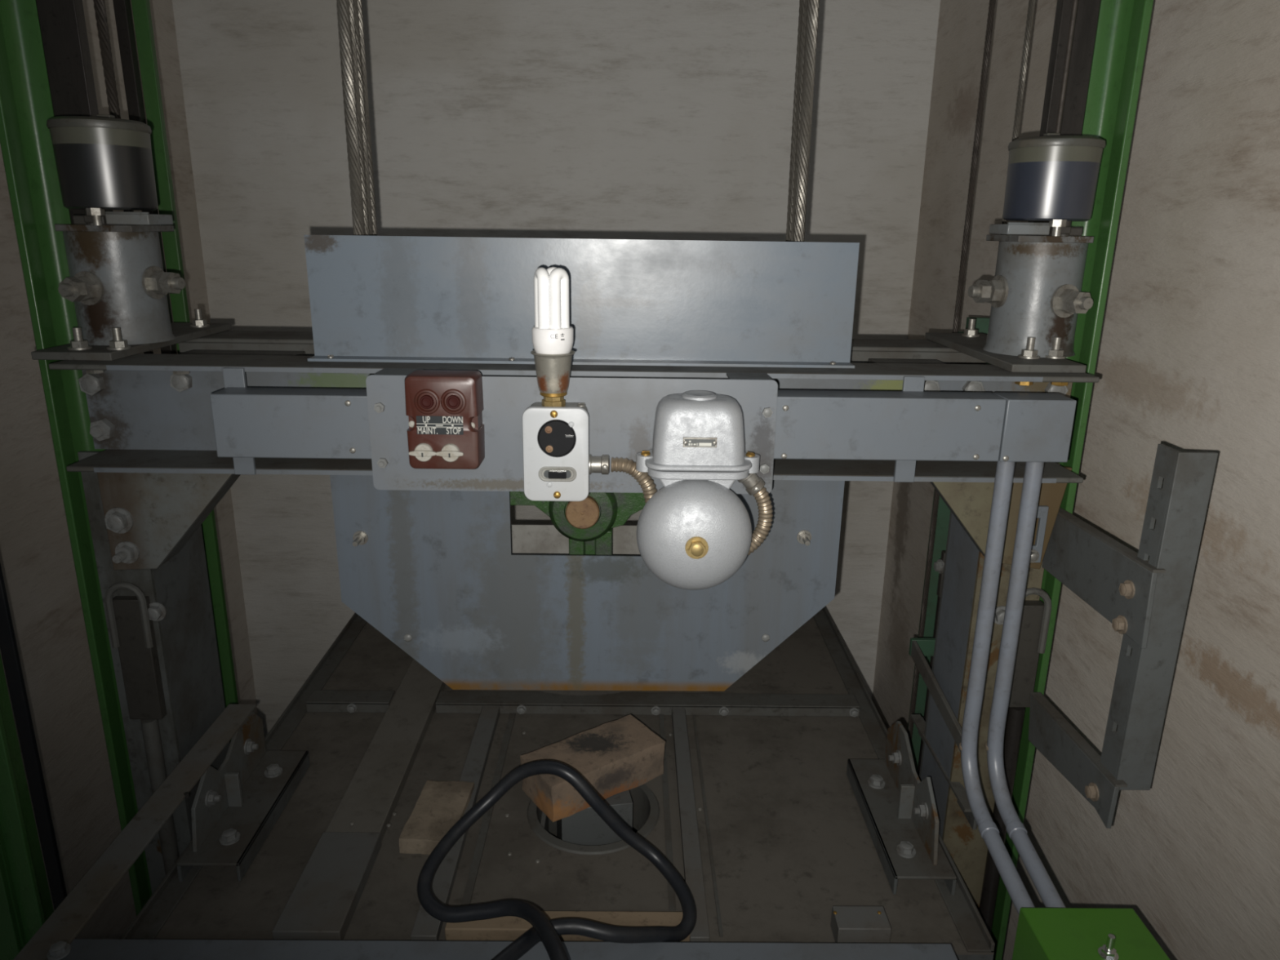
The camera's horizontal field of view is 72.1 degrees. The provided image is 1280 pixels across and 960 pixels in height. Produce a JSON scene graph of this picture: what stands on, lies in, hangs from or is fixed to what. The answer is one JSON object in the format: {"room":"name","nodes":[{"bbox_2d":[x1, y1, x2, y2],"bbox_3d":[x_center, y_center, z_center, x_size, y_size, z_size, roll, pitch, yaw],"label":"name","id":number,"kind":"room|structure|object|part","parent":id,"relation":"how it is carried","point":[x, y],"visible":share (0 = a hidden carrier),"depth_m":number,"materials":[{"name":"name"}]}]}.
{"room":"elevator shaft","nodes":[
{"label":"elevator shaft","id":0,"kind":"room"},
{"bbox_2d":[0,0,257,938],"bbox_3d":[-1.045,0.374,0.995,0.200,4.700,2.220,1,16,-1],"label":"wall","id":1,"kind":"structure","parent":0,"point":[37,562],"depth_m":1.45,"materials":[{"name":"concrete"}]},
{"bbox_2d":[172,0,940,737],"bbox_3d":[-0.182,0.048,2.167,1.945,4.700,0.200,1,16,-1],"label":"wall","id":2,"kind":"structure","parent":0,"point":[585,119],"depth_m":1.85,"materials":[{"name":"concrete"}]},
{"bbox_2d":[871,0,1279,959],"bbox_3d":[0.699,0.394,1.014,0.200,4.700,2.220,1,16,-1],"label":"wall","id":3,"kind":"structure","parent":0,"point":[1188,360],"depth_m":1.00,"materials":[{"name":"concrete"}]},
{"bbox_3d":[-0.140,-1.998,0.421,1.945,0.200,2.420,1,16,-1],"label":"ceiling","id":4,"kind":"structure","parent":0,"visible":0},
{"bbox_2d":[0,562,75,938],"bbox_3d":[-0.712,0.366,1.040,0.016,4.700,0.006,1,16,-1],"label":"rail","id":5,"kind":"object","parent":4,"relation":"hanging from","point":[8,646],"visible":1,"depth_m":1.02,"materials":[{"name":"metal"}]},
{"bbox_2d":[93,0,153,353],"bbox_3d":[-0.654,0.294,1.293,0.012,4.700,0.012,-7,18,-24],"label":"rope","id":6,"kind":"object","parent":4,"relation":"hanging from","point":[100,7],"visible":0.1,"depth_m":1.06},
{"bbox_2d":[336,0,365,235],"bbox_3d":[-0.303,-0.943,0.789,0.014,2.034,0.014,1,16,-1],"label":"rope","id":7,"kind":"object","parent":4,"relation":"hanging from","point":[343,6],"visible":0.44,"depth_m":0.94,"materials":[{"name":"metal"}]},
{"bbox_2d":[348,0,369,235],"bbox_3d":[-0.304,-0.947,0.804,0.014,2.034,0.014,-8,18,-28],"label":"rope","id":8,"kind":"object","parent":4,"relation":"hanging from","point":[350,2],"visible":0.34,"depth_m":0.96,"materials":[{"name":"metal"}]},
{"bbox_2d":[353,0,373,235],"bbox_3d":[-0.304,-0.951,0.820,0.014,2.034,0.014,11,19,31],"label":"rope","id":9,"kind":"object","parent":4,"relation":"hanging from","point":[355,2],"visible":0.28,"depth_m":0.97,"materials":[{"name":"metal"}]},
{"bbox_2d":[357,0,377,235],"bbox_3d":[-0.304,-0.956,0.835,0.014,2.034,0.014,2,16,3],"label":"rope","id":10,"kind":"object","parent":4,"relation":"hanging from","point":[359,2],"visible":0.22,"depth_m":0.99,"materials":[{"name":"metal"}]},
{"bbox_2d":[785,0,801,241],"bbox_3d":[0.187,-0.950,0.841,0.014,2.034,0.014,2,16,3],"label":"rope","id":11,"kind":"object","parent":4,"relation":"hanging from","point":[800,1],"visible":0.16,"depth_m":1.00,"materials":[{"name":"metal"}]},
{"bbox_2d":[787,0,804,241],"bbox_3d":[0.187,-0.946,0.825,0.014,2.034,0.014,11,19,31],"label":"rope","id":12,"kind":"object","parent":4,"relation":"hanging from","point":[802,1],"visible":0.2,"depth_m":0.98,"materials":[{"name":"metal"}]},
{"bbox_2d":[790,0,807,241],"bbox_3d":[0.187,-0.941,0.810,0.014,2.034,0.014,-8,18,-28],"label":"rope","id":13,"kind":"object","parent":4,"relation":"hanging from","point":[806,1],"visible":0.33,"depth_m":0.96,"materials":[{"name":"metal"}]},
{"bbox_2d":[792,0,819,241],"bbox_3d":[0.188,-0.937,0.794,0.014,2.034,0.014,1,16,-1],"label":"rope","id":14,"kind":"object","parent":4,"relation":"hanging from","point":[813,6],"visible":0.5,"depth_m":0.95,"materials":[{"name":"metal"}]},
{"bbox_2d":[907,0,995,746],"bbox_3d":[0.457,0.270,1.435,0.008,4.699,0.008,14,21,38],"label":"rope","id":15,"kind":"object","parent":4,"relation":"hanging from","point":[992,2],"visible":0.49,"depth_m":1.26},
{"bbox_2d":[1000,0,1035,235],"bbox_3d":[0.482,-1.078,0.920,0.007,1.823,0.007,1,16,-1],"label":"rope","id":16,"kind":"object","parent":4,"relation":"hanging from","point":[1030,14],"visible":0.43,"depth_m":1.08,"materials":[{"name":"metal"}]},
{"bbox_2d":[1054,0,1078,133],"bbox_3d":[0.451,-1.099,0.716,0.005,1.670,0.005,1,16,-1],"label":"rope","id":17,"kind":"object","parent":4,"relation":"hanging from","point":[1074,6],"visible":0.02,"depth_m":0.91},
{"bbox_3d":[-0.208,2.709,1.781,1.945,0.200,2.420,1,16,-1],"label":"floor","id":18,"kind":"structure","parent":0,"visible":0},
{"bbox_2d":[0,653,53,959],"bbox_3d":[-0.680,1.126,1.111,0.087,3.200,0.050,-7,18,-26],"label":"rail","id":19,"kind":"object","parent":18,"relation":"on","point":[25,900],"visible":1,"depth_m":0.90,"materials":[{"name":"green metal"}]},
{"bbox_2d":[0,0,151,915],"bbox_3d":[-0.639,0.331,1.163,0.077,4.700,0.094,1,16,-1],"label":"rail","id":20,"kind":"object","parent":18,"relation":"on","point":[46,68],"visible":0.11,"depth_m":0.96,"materials":[{"name":"green metal"}]},
{"bbox_3d":[-0.621,0.331,1.163,0.040,4.700,0.016,1,16,-1],"label":"running blade","id":21,"kind":"part","parent":20,"relation":"part of","materials":[{"name":"metal"}]},
{"bbox_2d":[77,451,230,894],"bbox_3d":[-0.635,1.266,1.456,0.063,2.740,0.132,1,16,-1],"label":"channel","id":22,"kind":"object","parent":18,"relation":"on","point":[186,643],"visible":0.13,"depth_m":1.13,"materials":[{"name":"grey metal"}]},
{"bbox_2d":[13,704,256,959],"bbox_3d":[-0.545,0.419,0.903,0.046,0.048,0.670,1,16,-1],"label":"bar","id":23,"kind":"object","parent":22,"relation":"attached to","point":[53,940],"visible":1,"depth_m":0.94,"materials":[{"name":"grey metal"}]},
{"bbox_2d":[104,582,166,719],"bbox_3d":[-0.606,0.208,1.071,0.062,0.185,0.019,1,16,-1],"label":"guide","id":24,"kind":"object","parent":22,"relation":"attached to","point":[130,618],"visible":1,"depth_m":1.07,"materials":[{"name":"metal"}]},
{"bbox_2d":[140,719,179,875],"bbox_3d":[-0.628,1.451,1.429,0.019,2.402,0.019,1,16,-1],"label":"rod","id":25,"kind":"object","parent":24,"relation":"attached to","point":[150,727],"visible":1,"depth_m":1.11,"materials":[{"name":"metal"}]},
{"bbox_2d":[48,235,1099,483],"bbox_3d":[-0.066,-0.131,0.940,1.104,0.244,0.082,1,16,-1],"label":"channel","id":26,"kind":"object","parent":22,"relation":"attached to","point":[150,412],"depth_m":0.95,"materials":[{"name":"grey metal"}]},
{"bbox_2d":[97,472,240,569],"bbox_3d":[-0.533,0.036,1.025,0.168,0.140,0.075,1,16,-1],"label":"gusset plate","id":27,"kind":"object","parent":26,"relation":"attached to","point":[149,517],"visible":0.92,"depth_m":1.01,"materials":[{"name":"grey metal"}]},
{"bbox_2d":[222,367,256,475],"bbox_3d":[-0.415,-0.060,0.912,0.021,0.112,0.004,1,16,-1],"label":"strap","id":28,"kind":"object","parent":26,"relation":"attached to","point":[233,376],"visible":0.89,"depth_m":0.90,"materials":[{"name":"grey metal"}]},
{"bbox_2d":[178,350,305,355],"bbox_3d":[-0.486,-0.139,1.049,0.139,0.018,0.100,1,16,-1],"label":"bar","id":29,"kind":"object","parent":26,"relation":"attached to","point":[192,352],"visible":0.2,"depth_m":1.08,"materials":[{"name":"metal"}]},
{"bbox_2d":[365,368,777,493],"bbox_3d":[-0.066,-0.050,0.889,0.399,0.116,0.060,1,16,-1],"label":"mounting plate","id":30,"kind":"object","parent":26,"relation":"attached to","point":[621,411],"visible":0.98,"depth_m":0.86,"materials":[{"name":"grey metal"}]},
{"bbox_2d":[209,386,371,458],"bbox_3d":[-0.342,-0.058,0.888,0.161,0.064,0.042,1,16,-1],"label":"cable trunking","id":31,"kind":"object","parent":30,"relation":"attached to","point":[248,422],"visible":0.91,"depth_m":0.87,"materials":[{"name":"grey metal"}]},
{"bbox_2d":[404,369,484,469],"bbox_3d":[-0.187,-0.057,0.841,0.069,0.091,0.041,1,16,-1],"label":"box","id":32,"kind":"object","parent":30,"relation":"attached to","point":[444,408],"visible":1,"depth_m":0.83,"materials":[{"name":"brown plastic"}]},
{"bbox_3d":[-0.205,-0.026,0.834,0.018,0.018,0.004,1,16,-1],"label":"turn knob","id":33,"kind":"part","parent":32,"relation":"part of","materials":[{"name":"white plastic"}]},
{"bbox_3d":[-0.180,-0.026,0.835,0.018,0.018,0.004,1,16,-1],"label":"turn knob","id":34,"kind":"part","parent":32,"relation":"part of","materials":[{"name":"white plastic"}]},
{"bbox_2d":[522,401,589,501],"bbox_3d":[-0.080,-0.028,0.851,0.063,0.093,0.040,1,16,-1],"label":"box","id":35,"kind":"object","parent":30,"relation":"attached to","point":[556,439],"visible":1,"depth_m":0.83,"materials":[{"name":"white plastic"}]},
{"bbox_2d":[530,350,575,406],"bbox_3d":[-0.082,-0.095,0.832,0.042,0.052,0.042,1,16,-1],"label":"holder","id":36,"kind":"object","parent":35,"relation":"on","point":[553,371],"visible":0.84,"depth_m":0.82,"materials":[{"name":"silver metal"}]},
{"bbox_2d":[531,266,573,354],"bbox_3d":[-0.081,-0.154,0.815,0.039,0.083,0.039,1,16,-1],"label":"bulb","id":37,"kind":"object","parent":36,"relation":"attached to","point":[552,333],"visible":0.99,"depth_m":0.80,"materials":[{"name":"white glass"}]},
{"bbox_2d":[537,419,576,457],"bbox_3d":[-0.079,-0.039,0.831,0.037,0.037,0.002,1,16,-1],"label":"socket","id":38,"kind":"object","parent":35,"relation":"attached to","point":[555,437],"depth_m":0.83,"materials":[{"name":"plastic"}]},
{"bbox_2d":[538,466,576,481],"bbox_3d":[-0.079,-0.005,0.840,0.036,0.014,0.002,1,16,-1],"label":"switch","id":39,"kind":"object","parent":35,"relation":"attached to","point":[545,473],"depth_m":0.84,"materials":[{"name":"black plastic"}]},
{"bbox_2d":[589,454,657,502],"bbox_3d":[-0.012,0.007,0.866,0.078,0.065,0.022,1,16,-1],"label":"conduit","id":40,"kind":"object","parent":35,"relation":"attached to","point":[601,464],"visible":0.64,"depth_m":0.86,"materials":[{"name":"metal"}]},
{"bbox_2d":[635,391,759,590],"bbox_3d":[0.055,0.014,0.837,0.118,0.190,0.092,1,16,-1],"label":"bell","id":41,"kind":"object","parent":30,"relation":"attached to","point":[694,533],"visible":1,"depth_m":0.81,"materials":[{"name":"silver metal"}]},
{"bbox_3d":[0.055,-0.035,0.805,0.031,0.009,0.003,1,16,-1],"label":"name plate","id":42,"kind":"part","parent":41,"relation":"part of","materials":[{"name":"metal"}]},
{"bbox_2d":[737,473,773,555],"bbox_3d":[0.106,0.037,0.876,0.052,0.102,0.022,1,16,-1],"label":"conduit","id":43,"kind":"object","parent":41,"relation":"attached to","point":[754,485],"visible":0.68,"depth_m":0.87,"materials":[{"name":"metal"}]},
{"bbox_2d":[773,389,1076,462],"bbox_3d":[0.277,-0.055,0.893,0.307,0.064,0.042,1,16,-1],"label":"trunking","id":44,"kind":"object","parent":30,"relation":"attached to","point":[811,424],"visible":0.98,"depth_m":0.88,"materials":[{"name":"grey metal"}]},
{"bbox_2d":[959,460,1035,914],"bbox_3d":[0.375,0.204,0.870,0.019,0.417,0.211,1,16,-1],"label":"conduit","id":45,"kind":"object","parent":44,"relation":"attached to","point":[988,828],"visible":0.94,"depth_m":0.94,"materials":[{"name":"grey metal"}]},
{"bbox_2d":[1012,907,1170,959],"bbox_3d":[0.404,0.474,0.749,0.105,0.155,0.169,1,16,-1],"label":"box","id":46,"kind":"object","parent":45,"relation":"attached to","point":[1042,933],"visible":1,"depth_m":0.79,"materials":[{"name":"green paint"}]},
{"bbox_2d":[985,462,1066,907],"bbox_3d":[0.404,0.204,0.870,0.019,0.417,0.211,1,16,-1],"label":"conduit","id":47,"kind":"object","parent":44,"relation":"attached to","point":[1015,828],"visible":0.94,"depth_m":0.94,"materials":[{"name":"grey metal"}]},
{"bbox_2d":[509,491,646,695],"bbox_3d":[-0.072,0.030,1.094,0.499,0.499,0.070,1,16,-1],"label":"pulley","id":48,"kind":"object","parent":26,"relation":"attached to","point":[588,523],"visible":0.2,"depth_m":1.08,"materials":[{"name":"green metal"}]},
{"bbox_2d":[511,524,640,555],"bbox_3d":[-0.080,0.162,1.205,0.610,0.214,0.002,1,16,-1],"label":"guard","id":49,"kind":"object","parent":48,"relation":"attached to","point":[536,540],"visible":0.02,"depth_m":1.18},
{"bbox_3d":[-0.061,-0.189,0.936,0.585,0.130,0.024,1,16,-1],"label":"sheave guard","id":50,"kind":"part","parent":26,"relation":"part of","materials":[{"name":"grey metal"}]},
{"bbox_2d":[329,475,844,691],"bbox_3d":[-0.062,0.122,1.050,0.599,0.301,0.025,1,16,-1],"label":"guard","id":51,"kind":"object","parent":26,"relation":"attached to","point":[437,573],"visible":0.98,"depth_m":1.07,"materials":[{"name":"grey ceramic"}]},
{"bbox_2d":[867,358,945,364],"bbox_3d":[0.329,-0.129,1.058,0.086,0.018,0.100,1,16,-1],"label":"bar","id":52,"kind":"object","parent":26,"relation":"attached to","point":[869,360],"visible":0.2,"depth_m":1.08,"materials":[{"name":"metal"}]},
{"bbox_2d":[893,376,924,482],"bbox_3d":[0.281,-0.052,0.920,0.021,0.112,0.004,1,16,-1],"label":"strap","id":53,"kind":"object","parent":26,"relation":"attached to","point":[904,470],"visible":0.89,"depth_m":0.93,"materials":[{"name":"grey metal"}]},
{"bbox_2d":[178,330,986,364],"bbox_3d":[-0.071,-0.130,1.171,1.049,0.114,0.086,1,16,-1],"label":"channel","id":54,"kind":"object","parent":22,"relation":"on","point":[862,349],"visible":0.02,"depth_m":1.12,"materials":[{"name":"metal"}]},
{"bbox_2d":[31,224,231,360],"bbox_3d":[-0.578,-0.231,1.043,0.129,0.137,0.290,1,16,-1],"label":"shoe","id":55,"kind":"object","parent":54,"relation":"attached to","point":[118,286],"visible":1,"depth_m":0.97,"materials":[{"name":"metal"}]},
{"bbox_2d":[46,114,173,225],"bbox_3d":[-0.551,-0.320,0.910,0.094,0.109,0.093,1,16,-1],"label":"oil lubricator","id":56,"kind":"object","parent":55,"relation":"on","point":[104,162],"visible":1,"depth_m":0.88,"materials":[{"name":"metal"}]},
{"bbox_3d":[-0.551,-0.362,0.898,0.093,0.012,0.093,1,16,-1],"label":"lid","id":57,"kind":"part","parent":56,"relation":"part of","materials":[{"name":"grey metal"}]},
{"bbox_3d":[-0.586,-0.282,0.986,0.082,0.007,0.091,1,16,-1],"label":"plate","id":58,"kind":"part","parent":55,"relation":"part of","materials":[{"name":"grey metal"}]},
{"bbox_3d":[-0.596,-0.170,1.060,0.083,0.008,0.290,1,16,-1],"label":"plate","id":59,"kind":"part","parent":55,"relation":"part of","materials":[{"name":"metal"}]},
{"bbox_2d":[924,234,1093,373],"bbox_3d":[0.440,-0.221,1.053,0.130,0.140,0.290,1,16,-1],"label":"shoe","id":60,"kind":"object","parent":54,"relation":"attached to","point":[1035,295],"visible":0.99,"depth_m":0.98,"materials":[{"name":"metal"}]},
{"bbox_3d":[0.432,-0.158,1.071,0.079,0.008,0.290,1,16,-1],"label":"plate","id":61,"kind":"part","parent":60,"relation":"part of","materials":[{"name":"metal"}]},
{"bbox_3d":[0.450,-0.273,0.996,0.082,0.007,0.091,1,16,-1],"label":"plate","id":62,"kind":"part","parent":60,"relation":"part of","materials":[{"name":"grey metal"}]},
{"bbox_2d":[989,133,1106,235],"bbox_3d":[0.429,-0.309,0.921,0.094,0.103,0.093,1,16,-1],"label":"oil lubricator","id":63,"kind":"object","parent":60,"relation":"on","point":[1051,177],"visible":1,"depth_m":0.89,"materials":[{"name":"metal"}]},
{"bbox_3d":[0.430,-0.348,0.909,0.093,0.012,0.093,1,16,-1],"label":"lid","id":64,"kind":"part","parent":63,"relation":"part of","materials":[{"name":"grey metal"}]},
{"bbox_2d":[112,0,238,742],"bbox_3d":[-0.685,0.256,1.419,0.036,4.700,0.025,1,16,-1],"label":"rail","id":65,"kind":"object","parent":18,"relation":"on","point":[141,11],"visible":0.38,"depth_m":1.23,"materials":[{"name":"green metal"}]},
{"bbox_3d":[-0.695,0.258,1.415,0.016,4.700,0.015,1,16,-1],"label":"running blade","id":66,"kind":"part","parent":65,"relation":"part of","materials":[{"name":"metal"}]},
{"bbox_2d":[59,938,957,959],"bbox_3d":[-0.156,1.609,1.150,0.950,2.265,0.217,1,16,-1],"label":"beam","id":67,"kind":"structure","parent":18,"relation":"on","point":[81,948],"depth_m":0.93,"materials":[{"name":"grey metal"}]},
{"bbox_2d":[120,606,995,959],"bbox_3d":[-0.108,1.393,1.766,0.975,2.339,1.020,1,16,-1],"label":"car","id":68,"kind":"object","parent":18,"relation":"on","point":[761,819],"depth_m":1.19,"materials":[{"name":"grey metal"}]},
{"bbox_3d":[-0.550,0.387,1.177,0.005,0.090,0.215,1,16,-1],"label":"upright plate","id":69,"kind":"part","parent":68,"relation":"part of","materials":[{"name":"grey metal"}]},
{"bbox_3d":[-0.525,0.401,1.174,0.075,0.116,0.240,1,16,-1],"label":"roof bracket","id":70,"kind":"part","parent":68,"relation":"part of","materials":[{"name":"grey metal"}]},
{"bbox_2d":[272,658,445,940],"bbox_3d":[-0.370,0.398,1.374,0.086,0.022,0.816,1,16,-1],"label":"metal strip","id":71,"kind":"object","parent":68,"relation":"on","point":[322,905],"visible":0.86,"depth_m":1.16,"materials":[{"name":"metal"}]},
{"bbox_2d":[399,780,474,854],"bbox_3d":[-0.271,0.453,1.187,0.070,0.023,0.127,2,16,3],"label":"wood block","id":72,"kind":"object","parent":68,"relation":"on","point":[440,805],"visible":0.82,"depth_m":1.17,"materials":[{"name":"brown wood"}]},
{"bbox_2d":[417,760,696,959],"bbox_3d":[-0.089,0.452,0.882,0.308,0.147,0.392,1,16,-1],"label":"cable","id":73,"kind":"object","parent":68,"relation":"on","point":[544,930],"visible":1,"depth_m":0.95,"materials":[{"name":"black rubber"}]},
{"bbox_2d":[444,911,690,942],"bbox_3d":[-0.081,0.509,1.004,0.276,0.017,0.029,1,16,-1],"label":"batten","id":74,"kind":"object","parent":68,"relation":"on","point":[508,928],"visible":0.41,"depth_m":1.00,"materials":[{"name":"brown wood"}]},
{"bbox_2d":[526,784,659,854],"bbox_3d":[-0.065,0.499,1.234,0.184,0.154,0.184,1,16,-1],"label":"ventilation hole","id":75,"kind":"object","parent":68,"relation":"attached to","point":[584,832],"visible":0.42,"depth_m":1.19,"materials":[{"name":"metal"}]},
{"bbox_2d":[520,714,665,822],"bbox_3d":[-0.063,0.395,1.218,0.186,0.057,0.088,-11,20,-35],"label":"brick","id":76,"kind":"object","parent":75,"relation":"on","point":[622,754],"visible":0.85,"depth_m":1.20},
{"bbox_2d":[830,906,891,943],"bbox_3d":[0.251,0.510,1.004,0.060,0.030,0.035,1,16,-1],"label":"junction cover","id":77,"kind":"object","parent":68,"relation":"on","point":[849,924],"visible":0.95,"depth_m":0.99,"materials":[{"name":"grey metal"}]},
{"bbox_3d":[0.345,0.415,1.171,0.075,0.116,0.245,1,16,-1],"label":"roof bracket","id":78,"kind":"part","parent":68,"relation":"part of","materials":[{"name":"grey metal"}]},
{"bbox_3d":[0.363,0.400,1.175,0.005,0.090,0.220,1,16,-1],"label":"upright plate","id":79,"kind":"part","parent":68,"relation":"part of","materials":[{"name":"grey metal"}]},
{"bbox_2d":[916,551,946,777],"bbox_3d":[0.440,1.305,1.661,0.030,2.582,0.021,1,16,-1],"label":"safety linkage","id":80,"kind":"object","parent":18,"relation":"on","point":[939,565],"visible":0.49,"depth_m":1.34,"materials":[{"name":"metal"}]},
{"bbox_3d":[0.440,1.361,1.677,0.020,2.467,0.020,1,16,-1],"label":"rod","id":81,"kind":"part","parent":80,"relation":"part of","materials":[{"name":"metal"}]},
{"bbox_2d":[906,316,991,773],"bbox_3d":[0.480,1.142,1.698,0.079,2.876,0.020,1,16,-1],"label":"rail","id":82,"kind":"object","parent":18,"relation":"on","point":[981,325],"visible":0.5,"depth_m":1.41,"materials":[{"name":"green metal"}]},
{"bbox_3d":[0.458,1.153,1.694,0.034,2.856,0.006,1,16,-1],"label":"plate","id":83,"kind":"part","parent":82,"relation":"part of","materials":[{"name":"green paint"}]},
{"bbox_3d":[0.492,1.141,1.701,0.054,2.876,0.014,1,16,-1],"label":"plate","id":84,"kind":"part","parent":82,"relation":"part of","materials":[{"name":"green paint"}]},
{"bbox_2d":[919,462,1059,911],"bbox_3d":[0.430,1.282,1.458,0.079,2.740,0.110,1,16,-1],"label":"channel","id":85,"kind":"object","parent":18,"relation":"on","point":[963,566],"visible":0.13,"depth_m":1.15,"materials":[{"name":"grey metal"}]},
{"bbox_2d":[908,637,961,751],"bbox_3d":[0.413,0.286,1.165,0.042,0.050,0.243,1,16,-1],"label":"metal bracket","id":86,"kind":"object","parent":85,"relation":"attached to","point":[919,647],"visible":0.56,"depth_m":1.19,"materials":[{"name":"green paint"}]},
{"bbox_3d":[0.412,0.242,1.274,0.042,0.026,0.008,1,16,-1],"label":"cross plate","id":87,"kind":"part","parent":86,"relation":"part of","materials":[{"name":"green paint"}]},
{"bbox_2d":[911,714,977,830],"bbox_3d":[0.410,0.391,1.199,0.018,0.030,0.220,1,16,-1],"label":"iron","id":88,"kind":"object","parent":85,"relation":"attached to","point":[957,788],"visible":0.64,"depth_m":1.14,"materials":[{"name":"metal"}]},
{"bbox_2d":[929,466,1071,568],"bbox_3d":[0.406,0.043,1.023,0.173,0.127,0.047,1,16,-1],"label":"gusset plate","id":89,"kind":"object","parent":85,"relation":"attached to","point":[970,503],"depth_m":1.02,"materials":[{"name":"grey metal"}]},
{"bbox_3d":[0.454,0.064,1.011,0.023,0.068,0.012,1,16,-1],"label":"slotted bracket","id":90,"kind":"part","parent":89,"relation":"part of","materials":[{"name":"grey metal"}]},
{"bbox_2d":[993,587,1051,707],"bbox_3d":[0.461,0.204,1.076,0.062,0.162,0.023,1,16,-1],"label":"guide","id":91,"kind":"object","parent":85,"relation":"attached to","point":[1035,618],"visible":0.56,"depth_m":1.07,"materials":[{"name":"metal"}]},
{"bbox_2d":[978,706,1025,935],"bbox_3d":[0.452,1.450,1.433,0.019,2.431,0.019,1,16,-1],"label":"rod","id":92,"kind":"object","parent":91,"relation":"attached to","point":[1015,720],"visible":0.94,"depth_m":1.13,"materials":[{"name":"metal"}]},
{"bbox_2d":[1041,506,1165,648],"bbox_3d":[0.488,0.093,0.954,0.020,0.082,0.235,1,16,-1],"label":"bracket arm","id":93,"kind":"object","parent":85,"relation":"attached to","point":[1106,574],"visible":0.88,"depth_m":0.92,"materials":[{"name":"grey metal"}]},
{"bbox_2d":[991,0,1153,959],"bbox_3d":[0.469,0.344,1.175,0.075,4.700,0.094,1,16,-1],"label":"rail","id":94,"kind":"object","parent":18,"relation":"on","point":[1110,37],"visible":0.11,"depth_m":0.95,"materials":[{"name":"green metal"}]},
{"bbox_3d":[0.451,0.344,1.175,0.040,4.700,0.016,1,16,-1],"label":"running blade","id":95,"kind":"part","parent":94,"relation":"part of","materials":[{"name":"metal"}]},
{"bbox_2d":[1028,692,1127,828],"bbox_3d":[0.485,0.315,0.999,0.020,0.067,0.197,1,16,-1],"label":"bracket arm","id":96,"kind":"object","parent":94,"relation":"attached to","point":[1050,732],"visible":1,"depth_m":0.98,"materials":[{"name":"grey metal"}]},
{"bbox_2d":[1100,444,1217,790],"bbox_3d":[0.510,0.143,0.873,0.036,0.359,0.034,1,16,-1],"label":"slotted angle","id":97,"kind":"object","parent":94,"relation":"attached to","point":[1143,681],"visible":1,"depth_m":0.85,"materials":[{"name":"grey metal"}]},
{"bbox_3d":[0.494,0.142,0.875,0.004,0.359,0.030,1,16,-1],"label":"narrow leg","id":98,"kind":"part","parent":97,"relation":"part of","materials":[{"name":"grey metal"}]}
]}

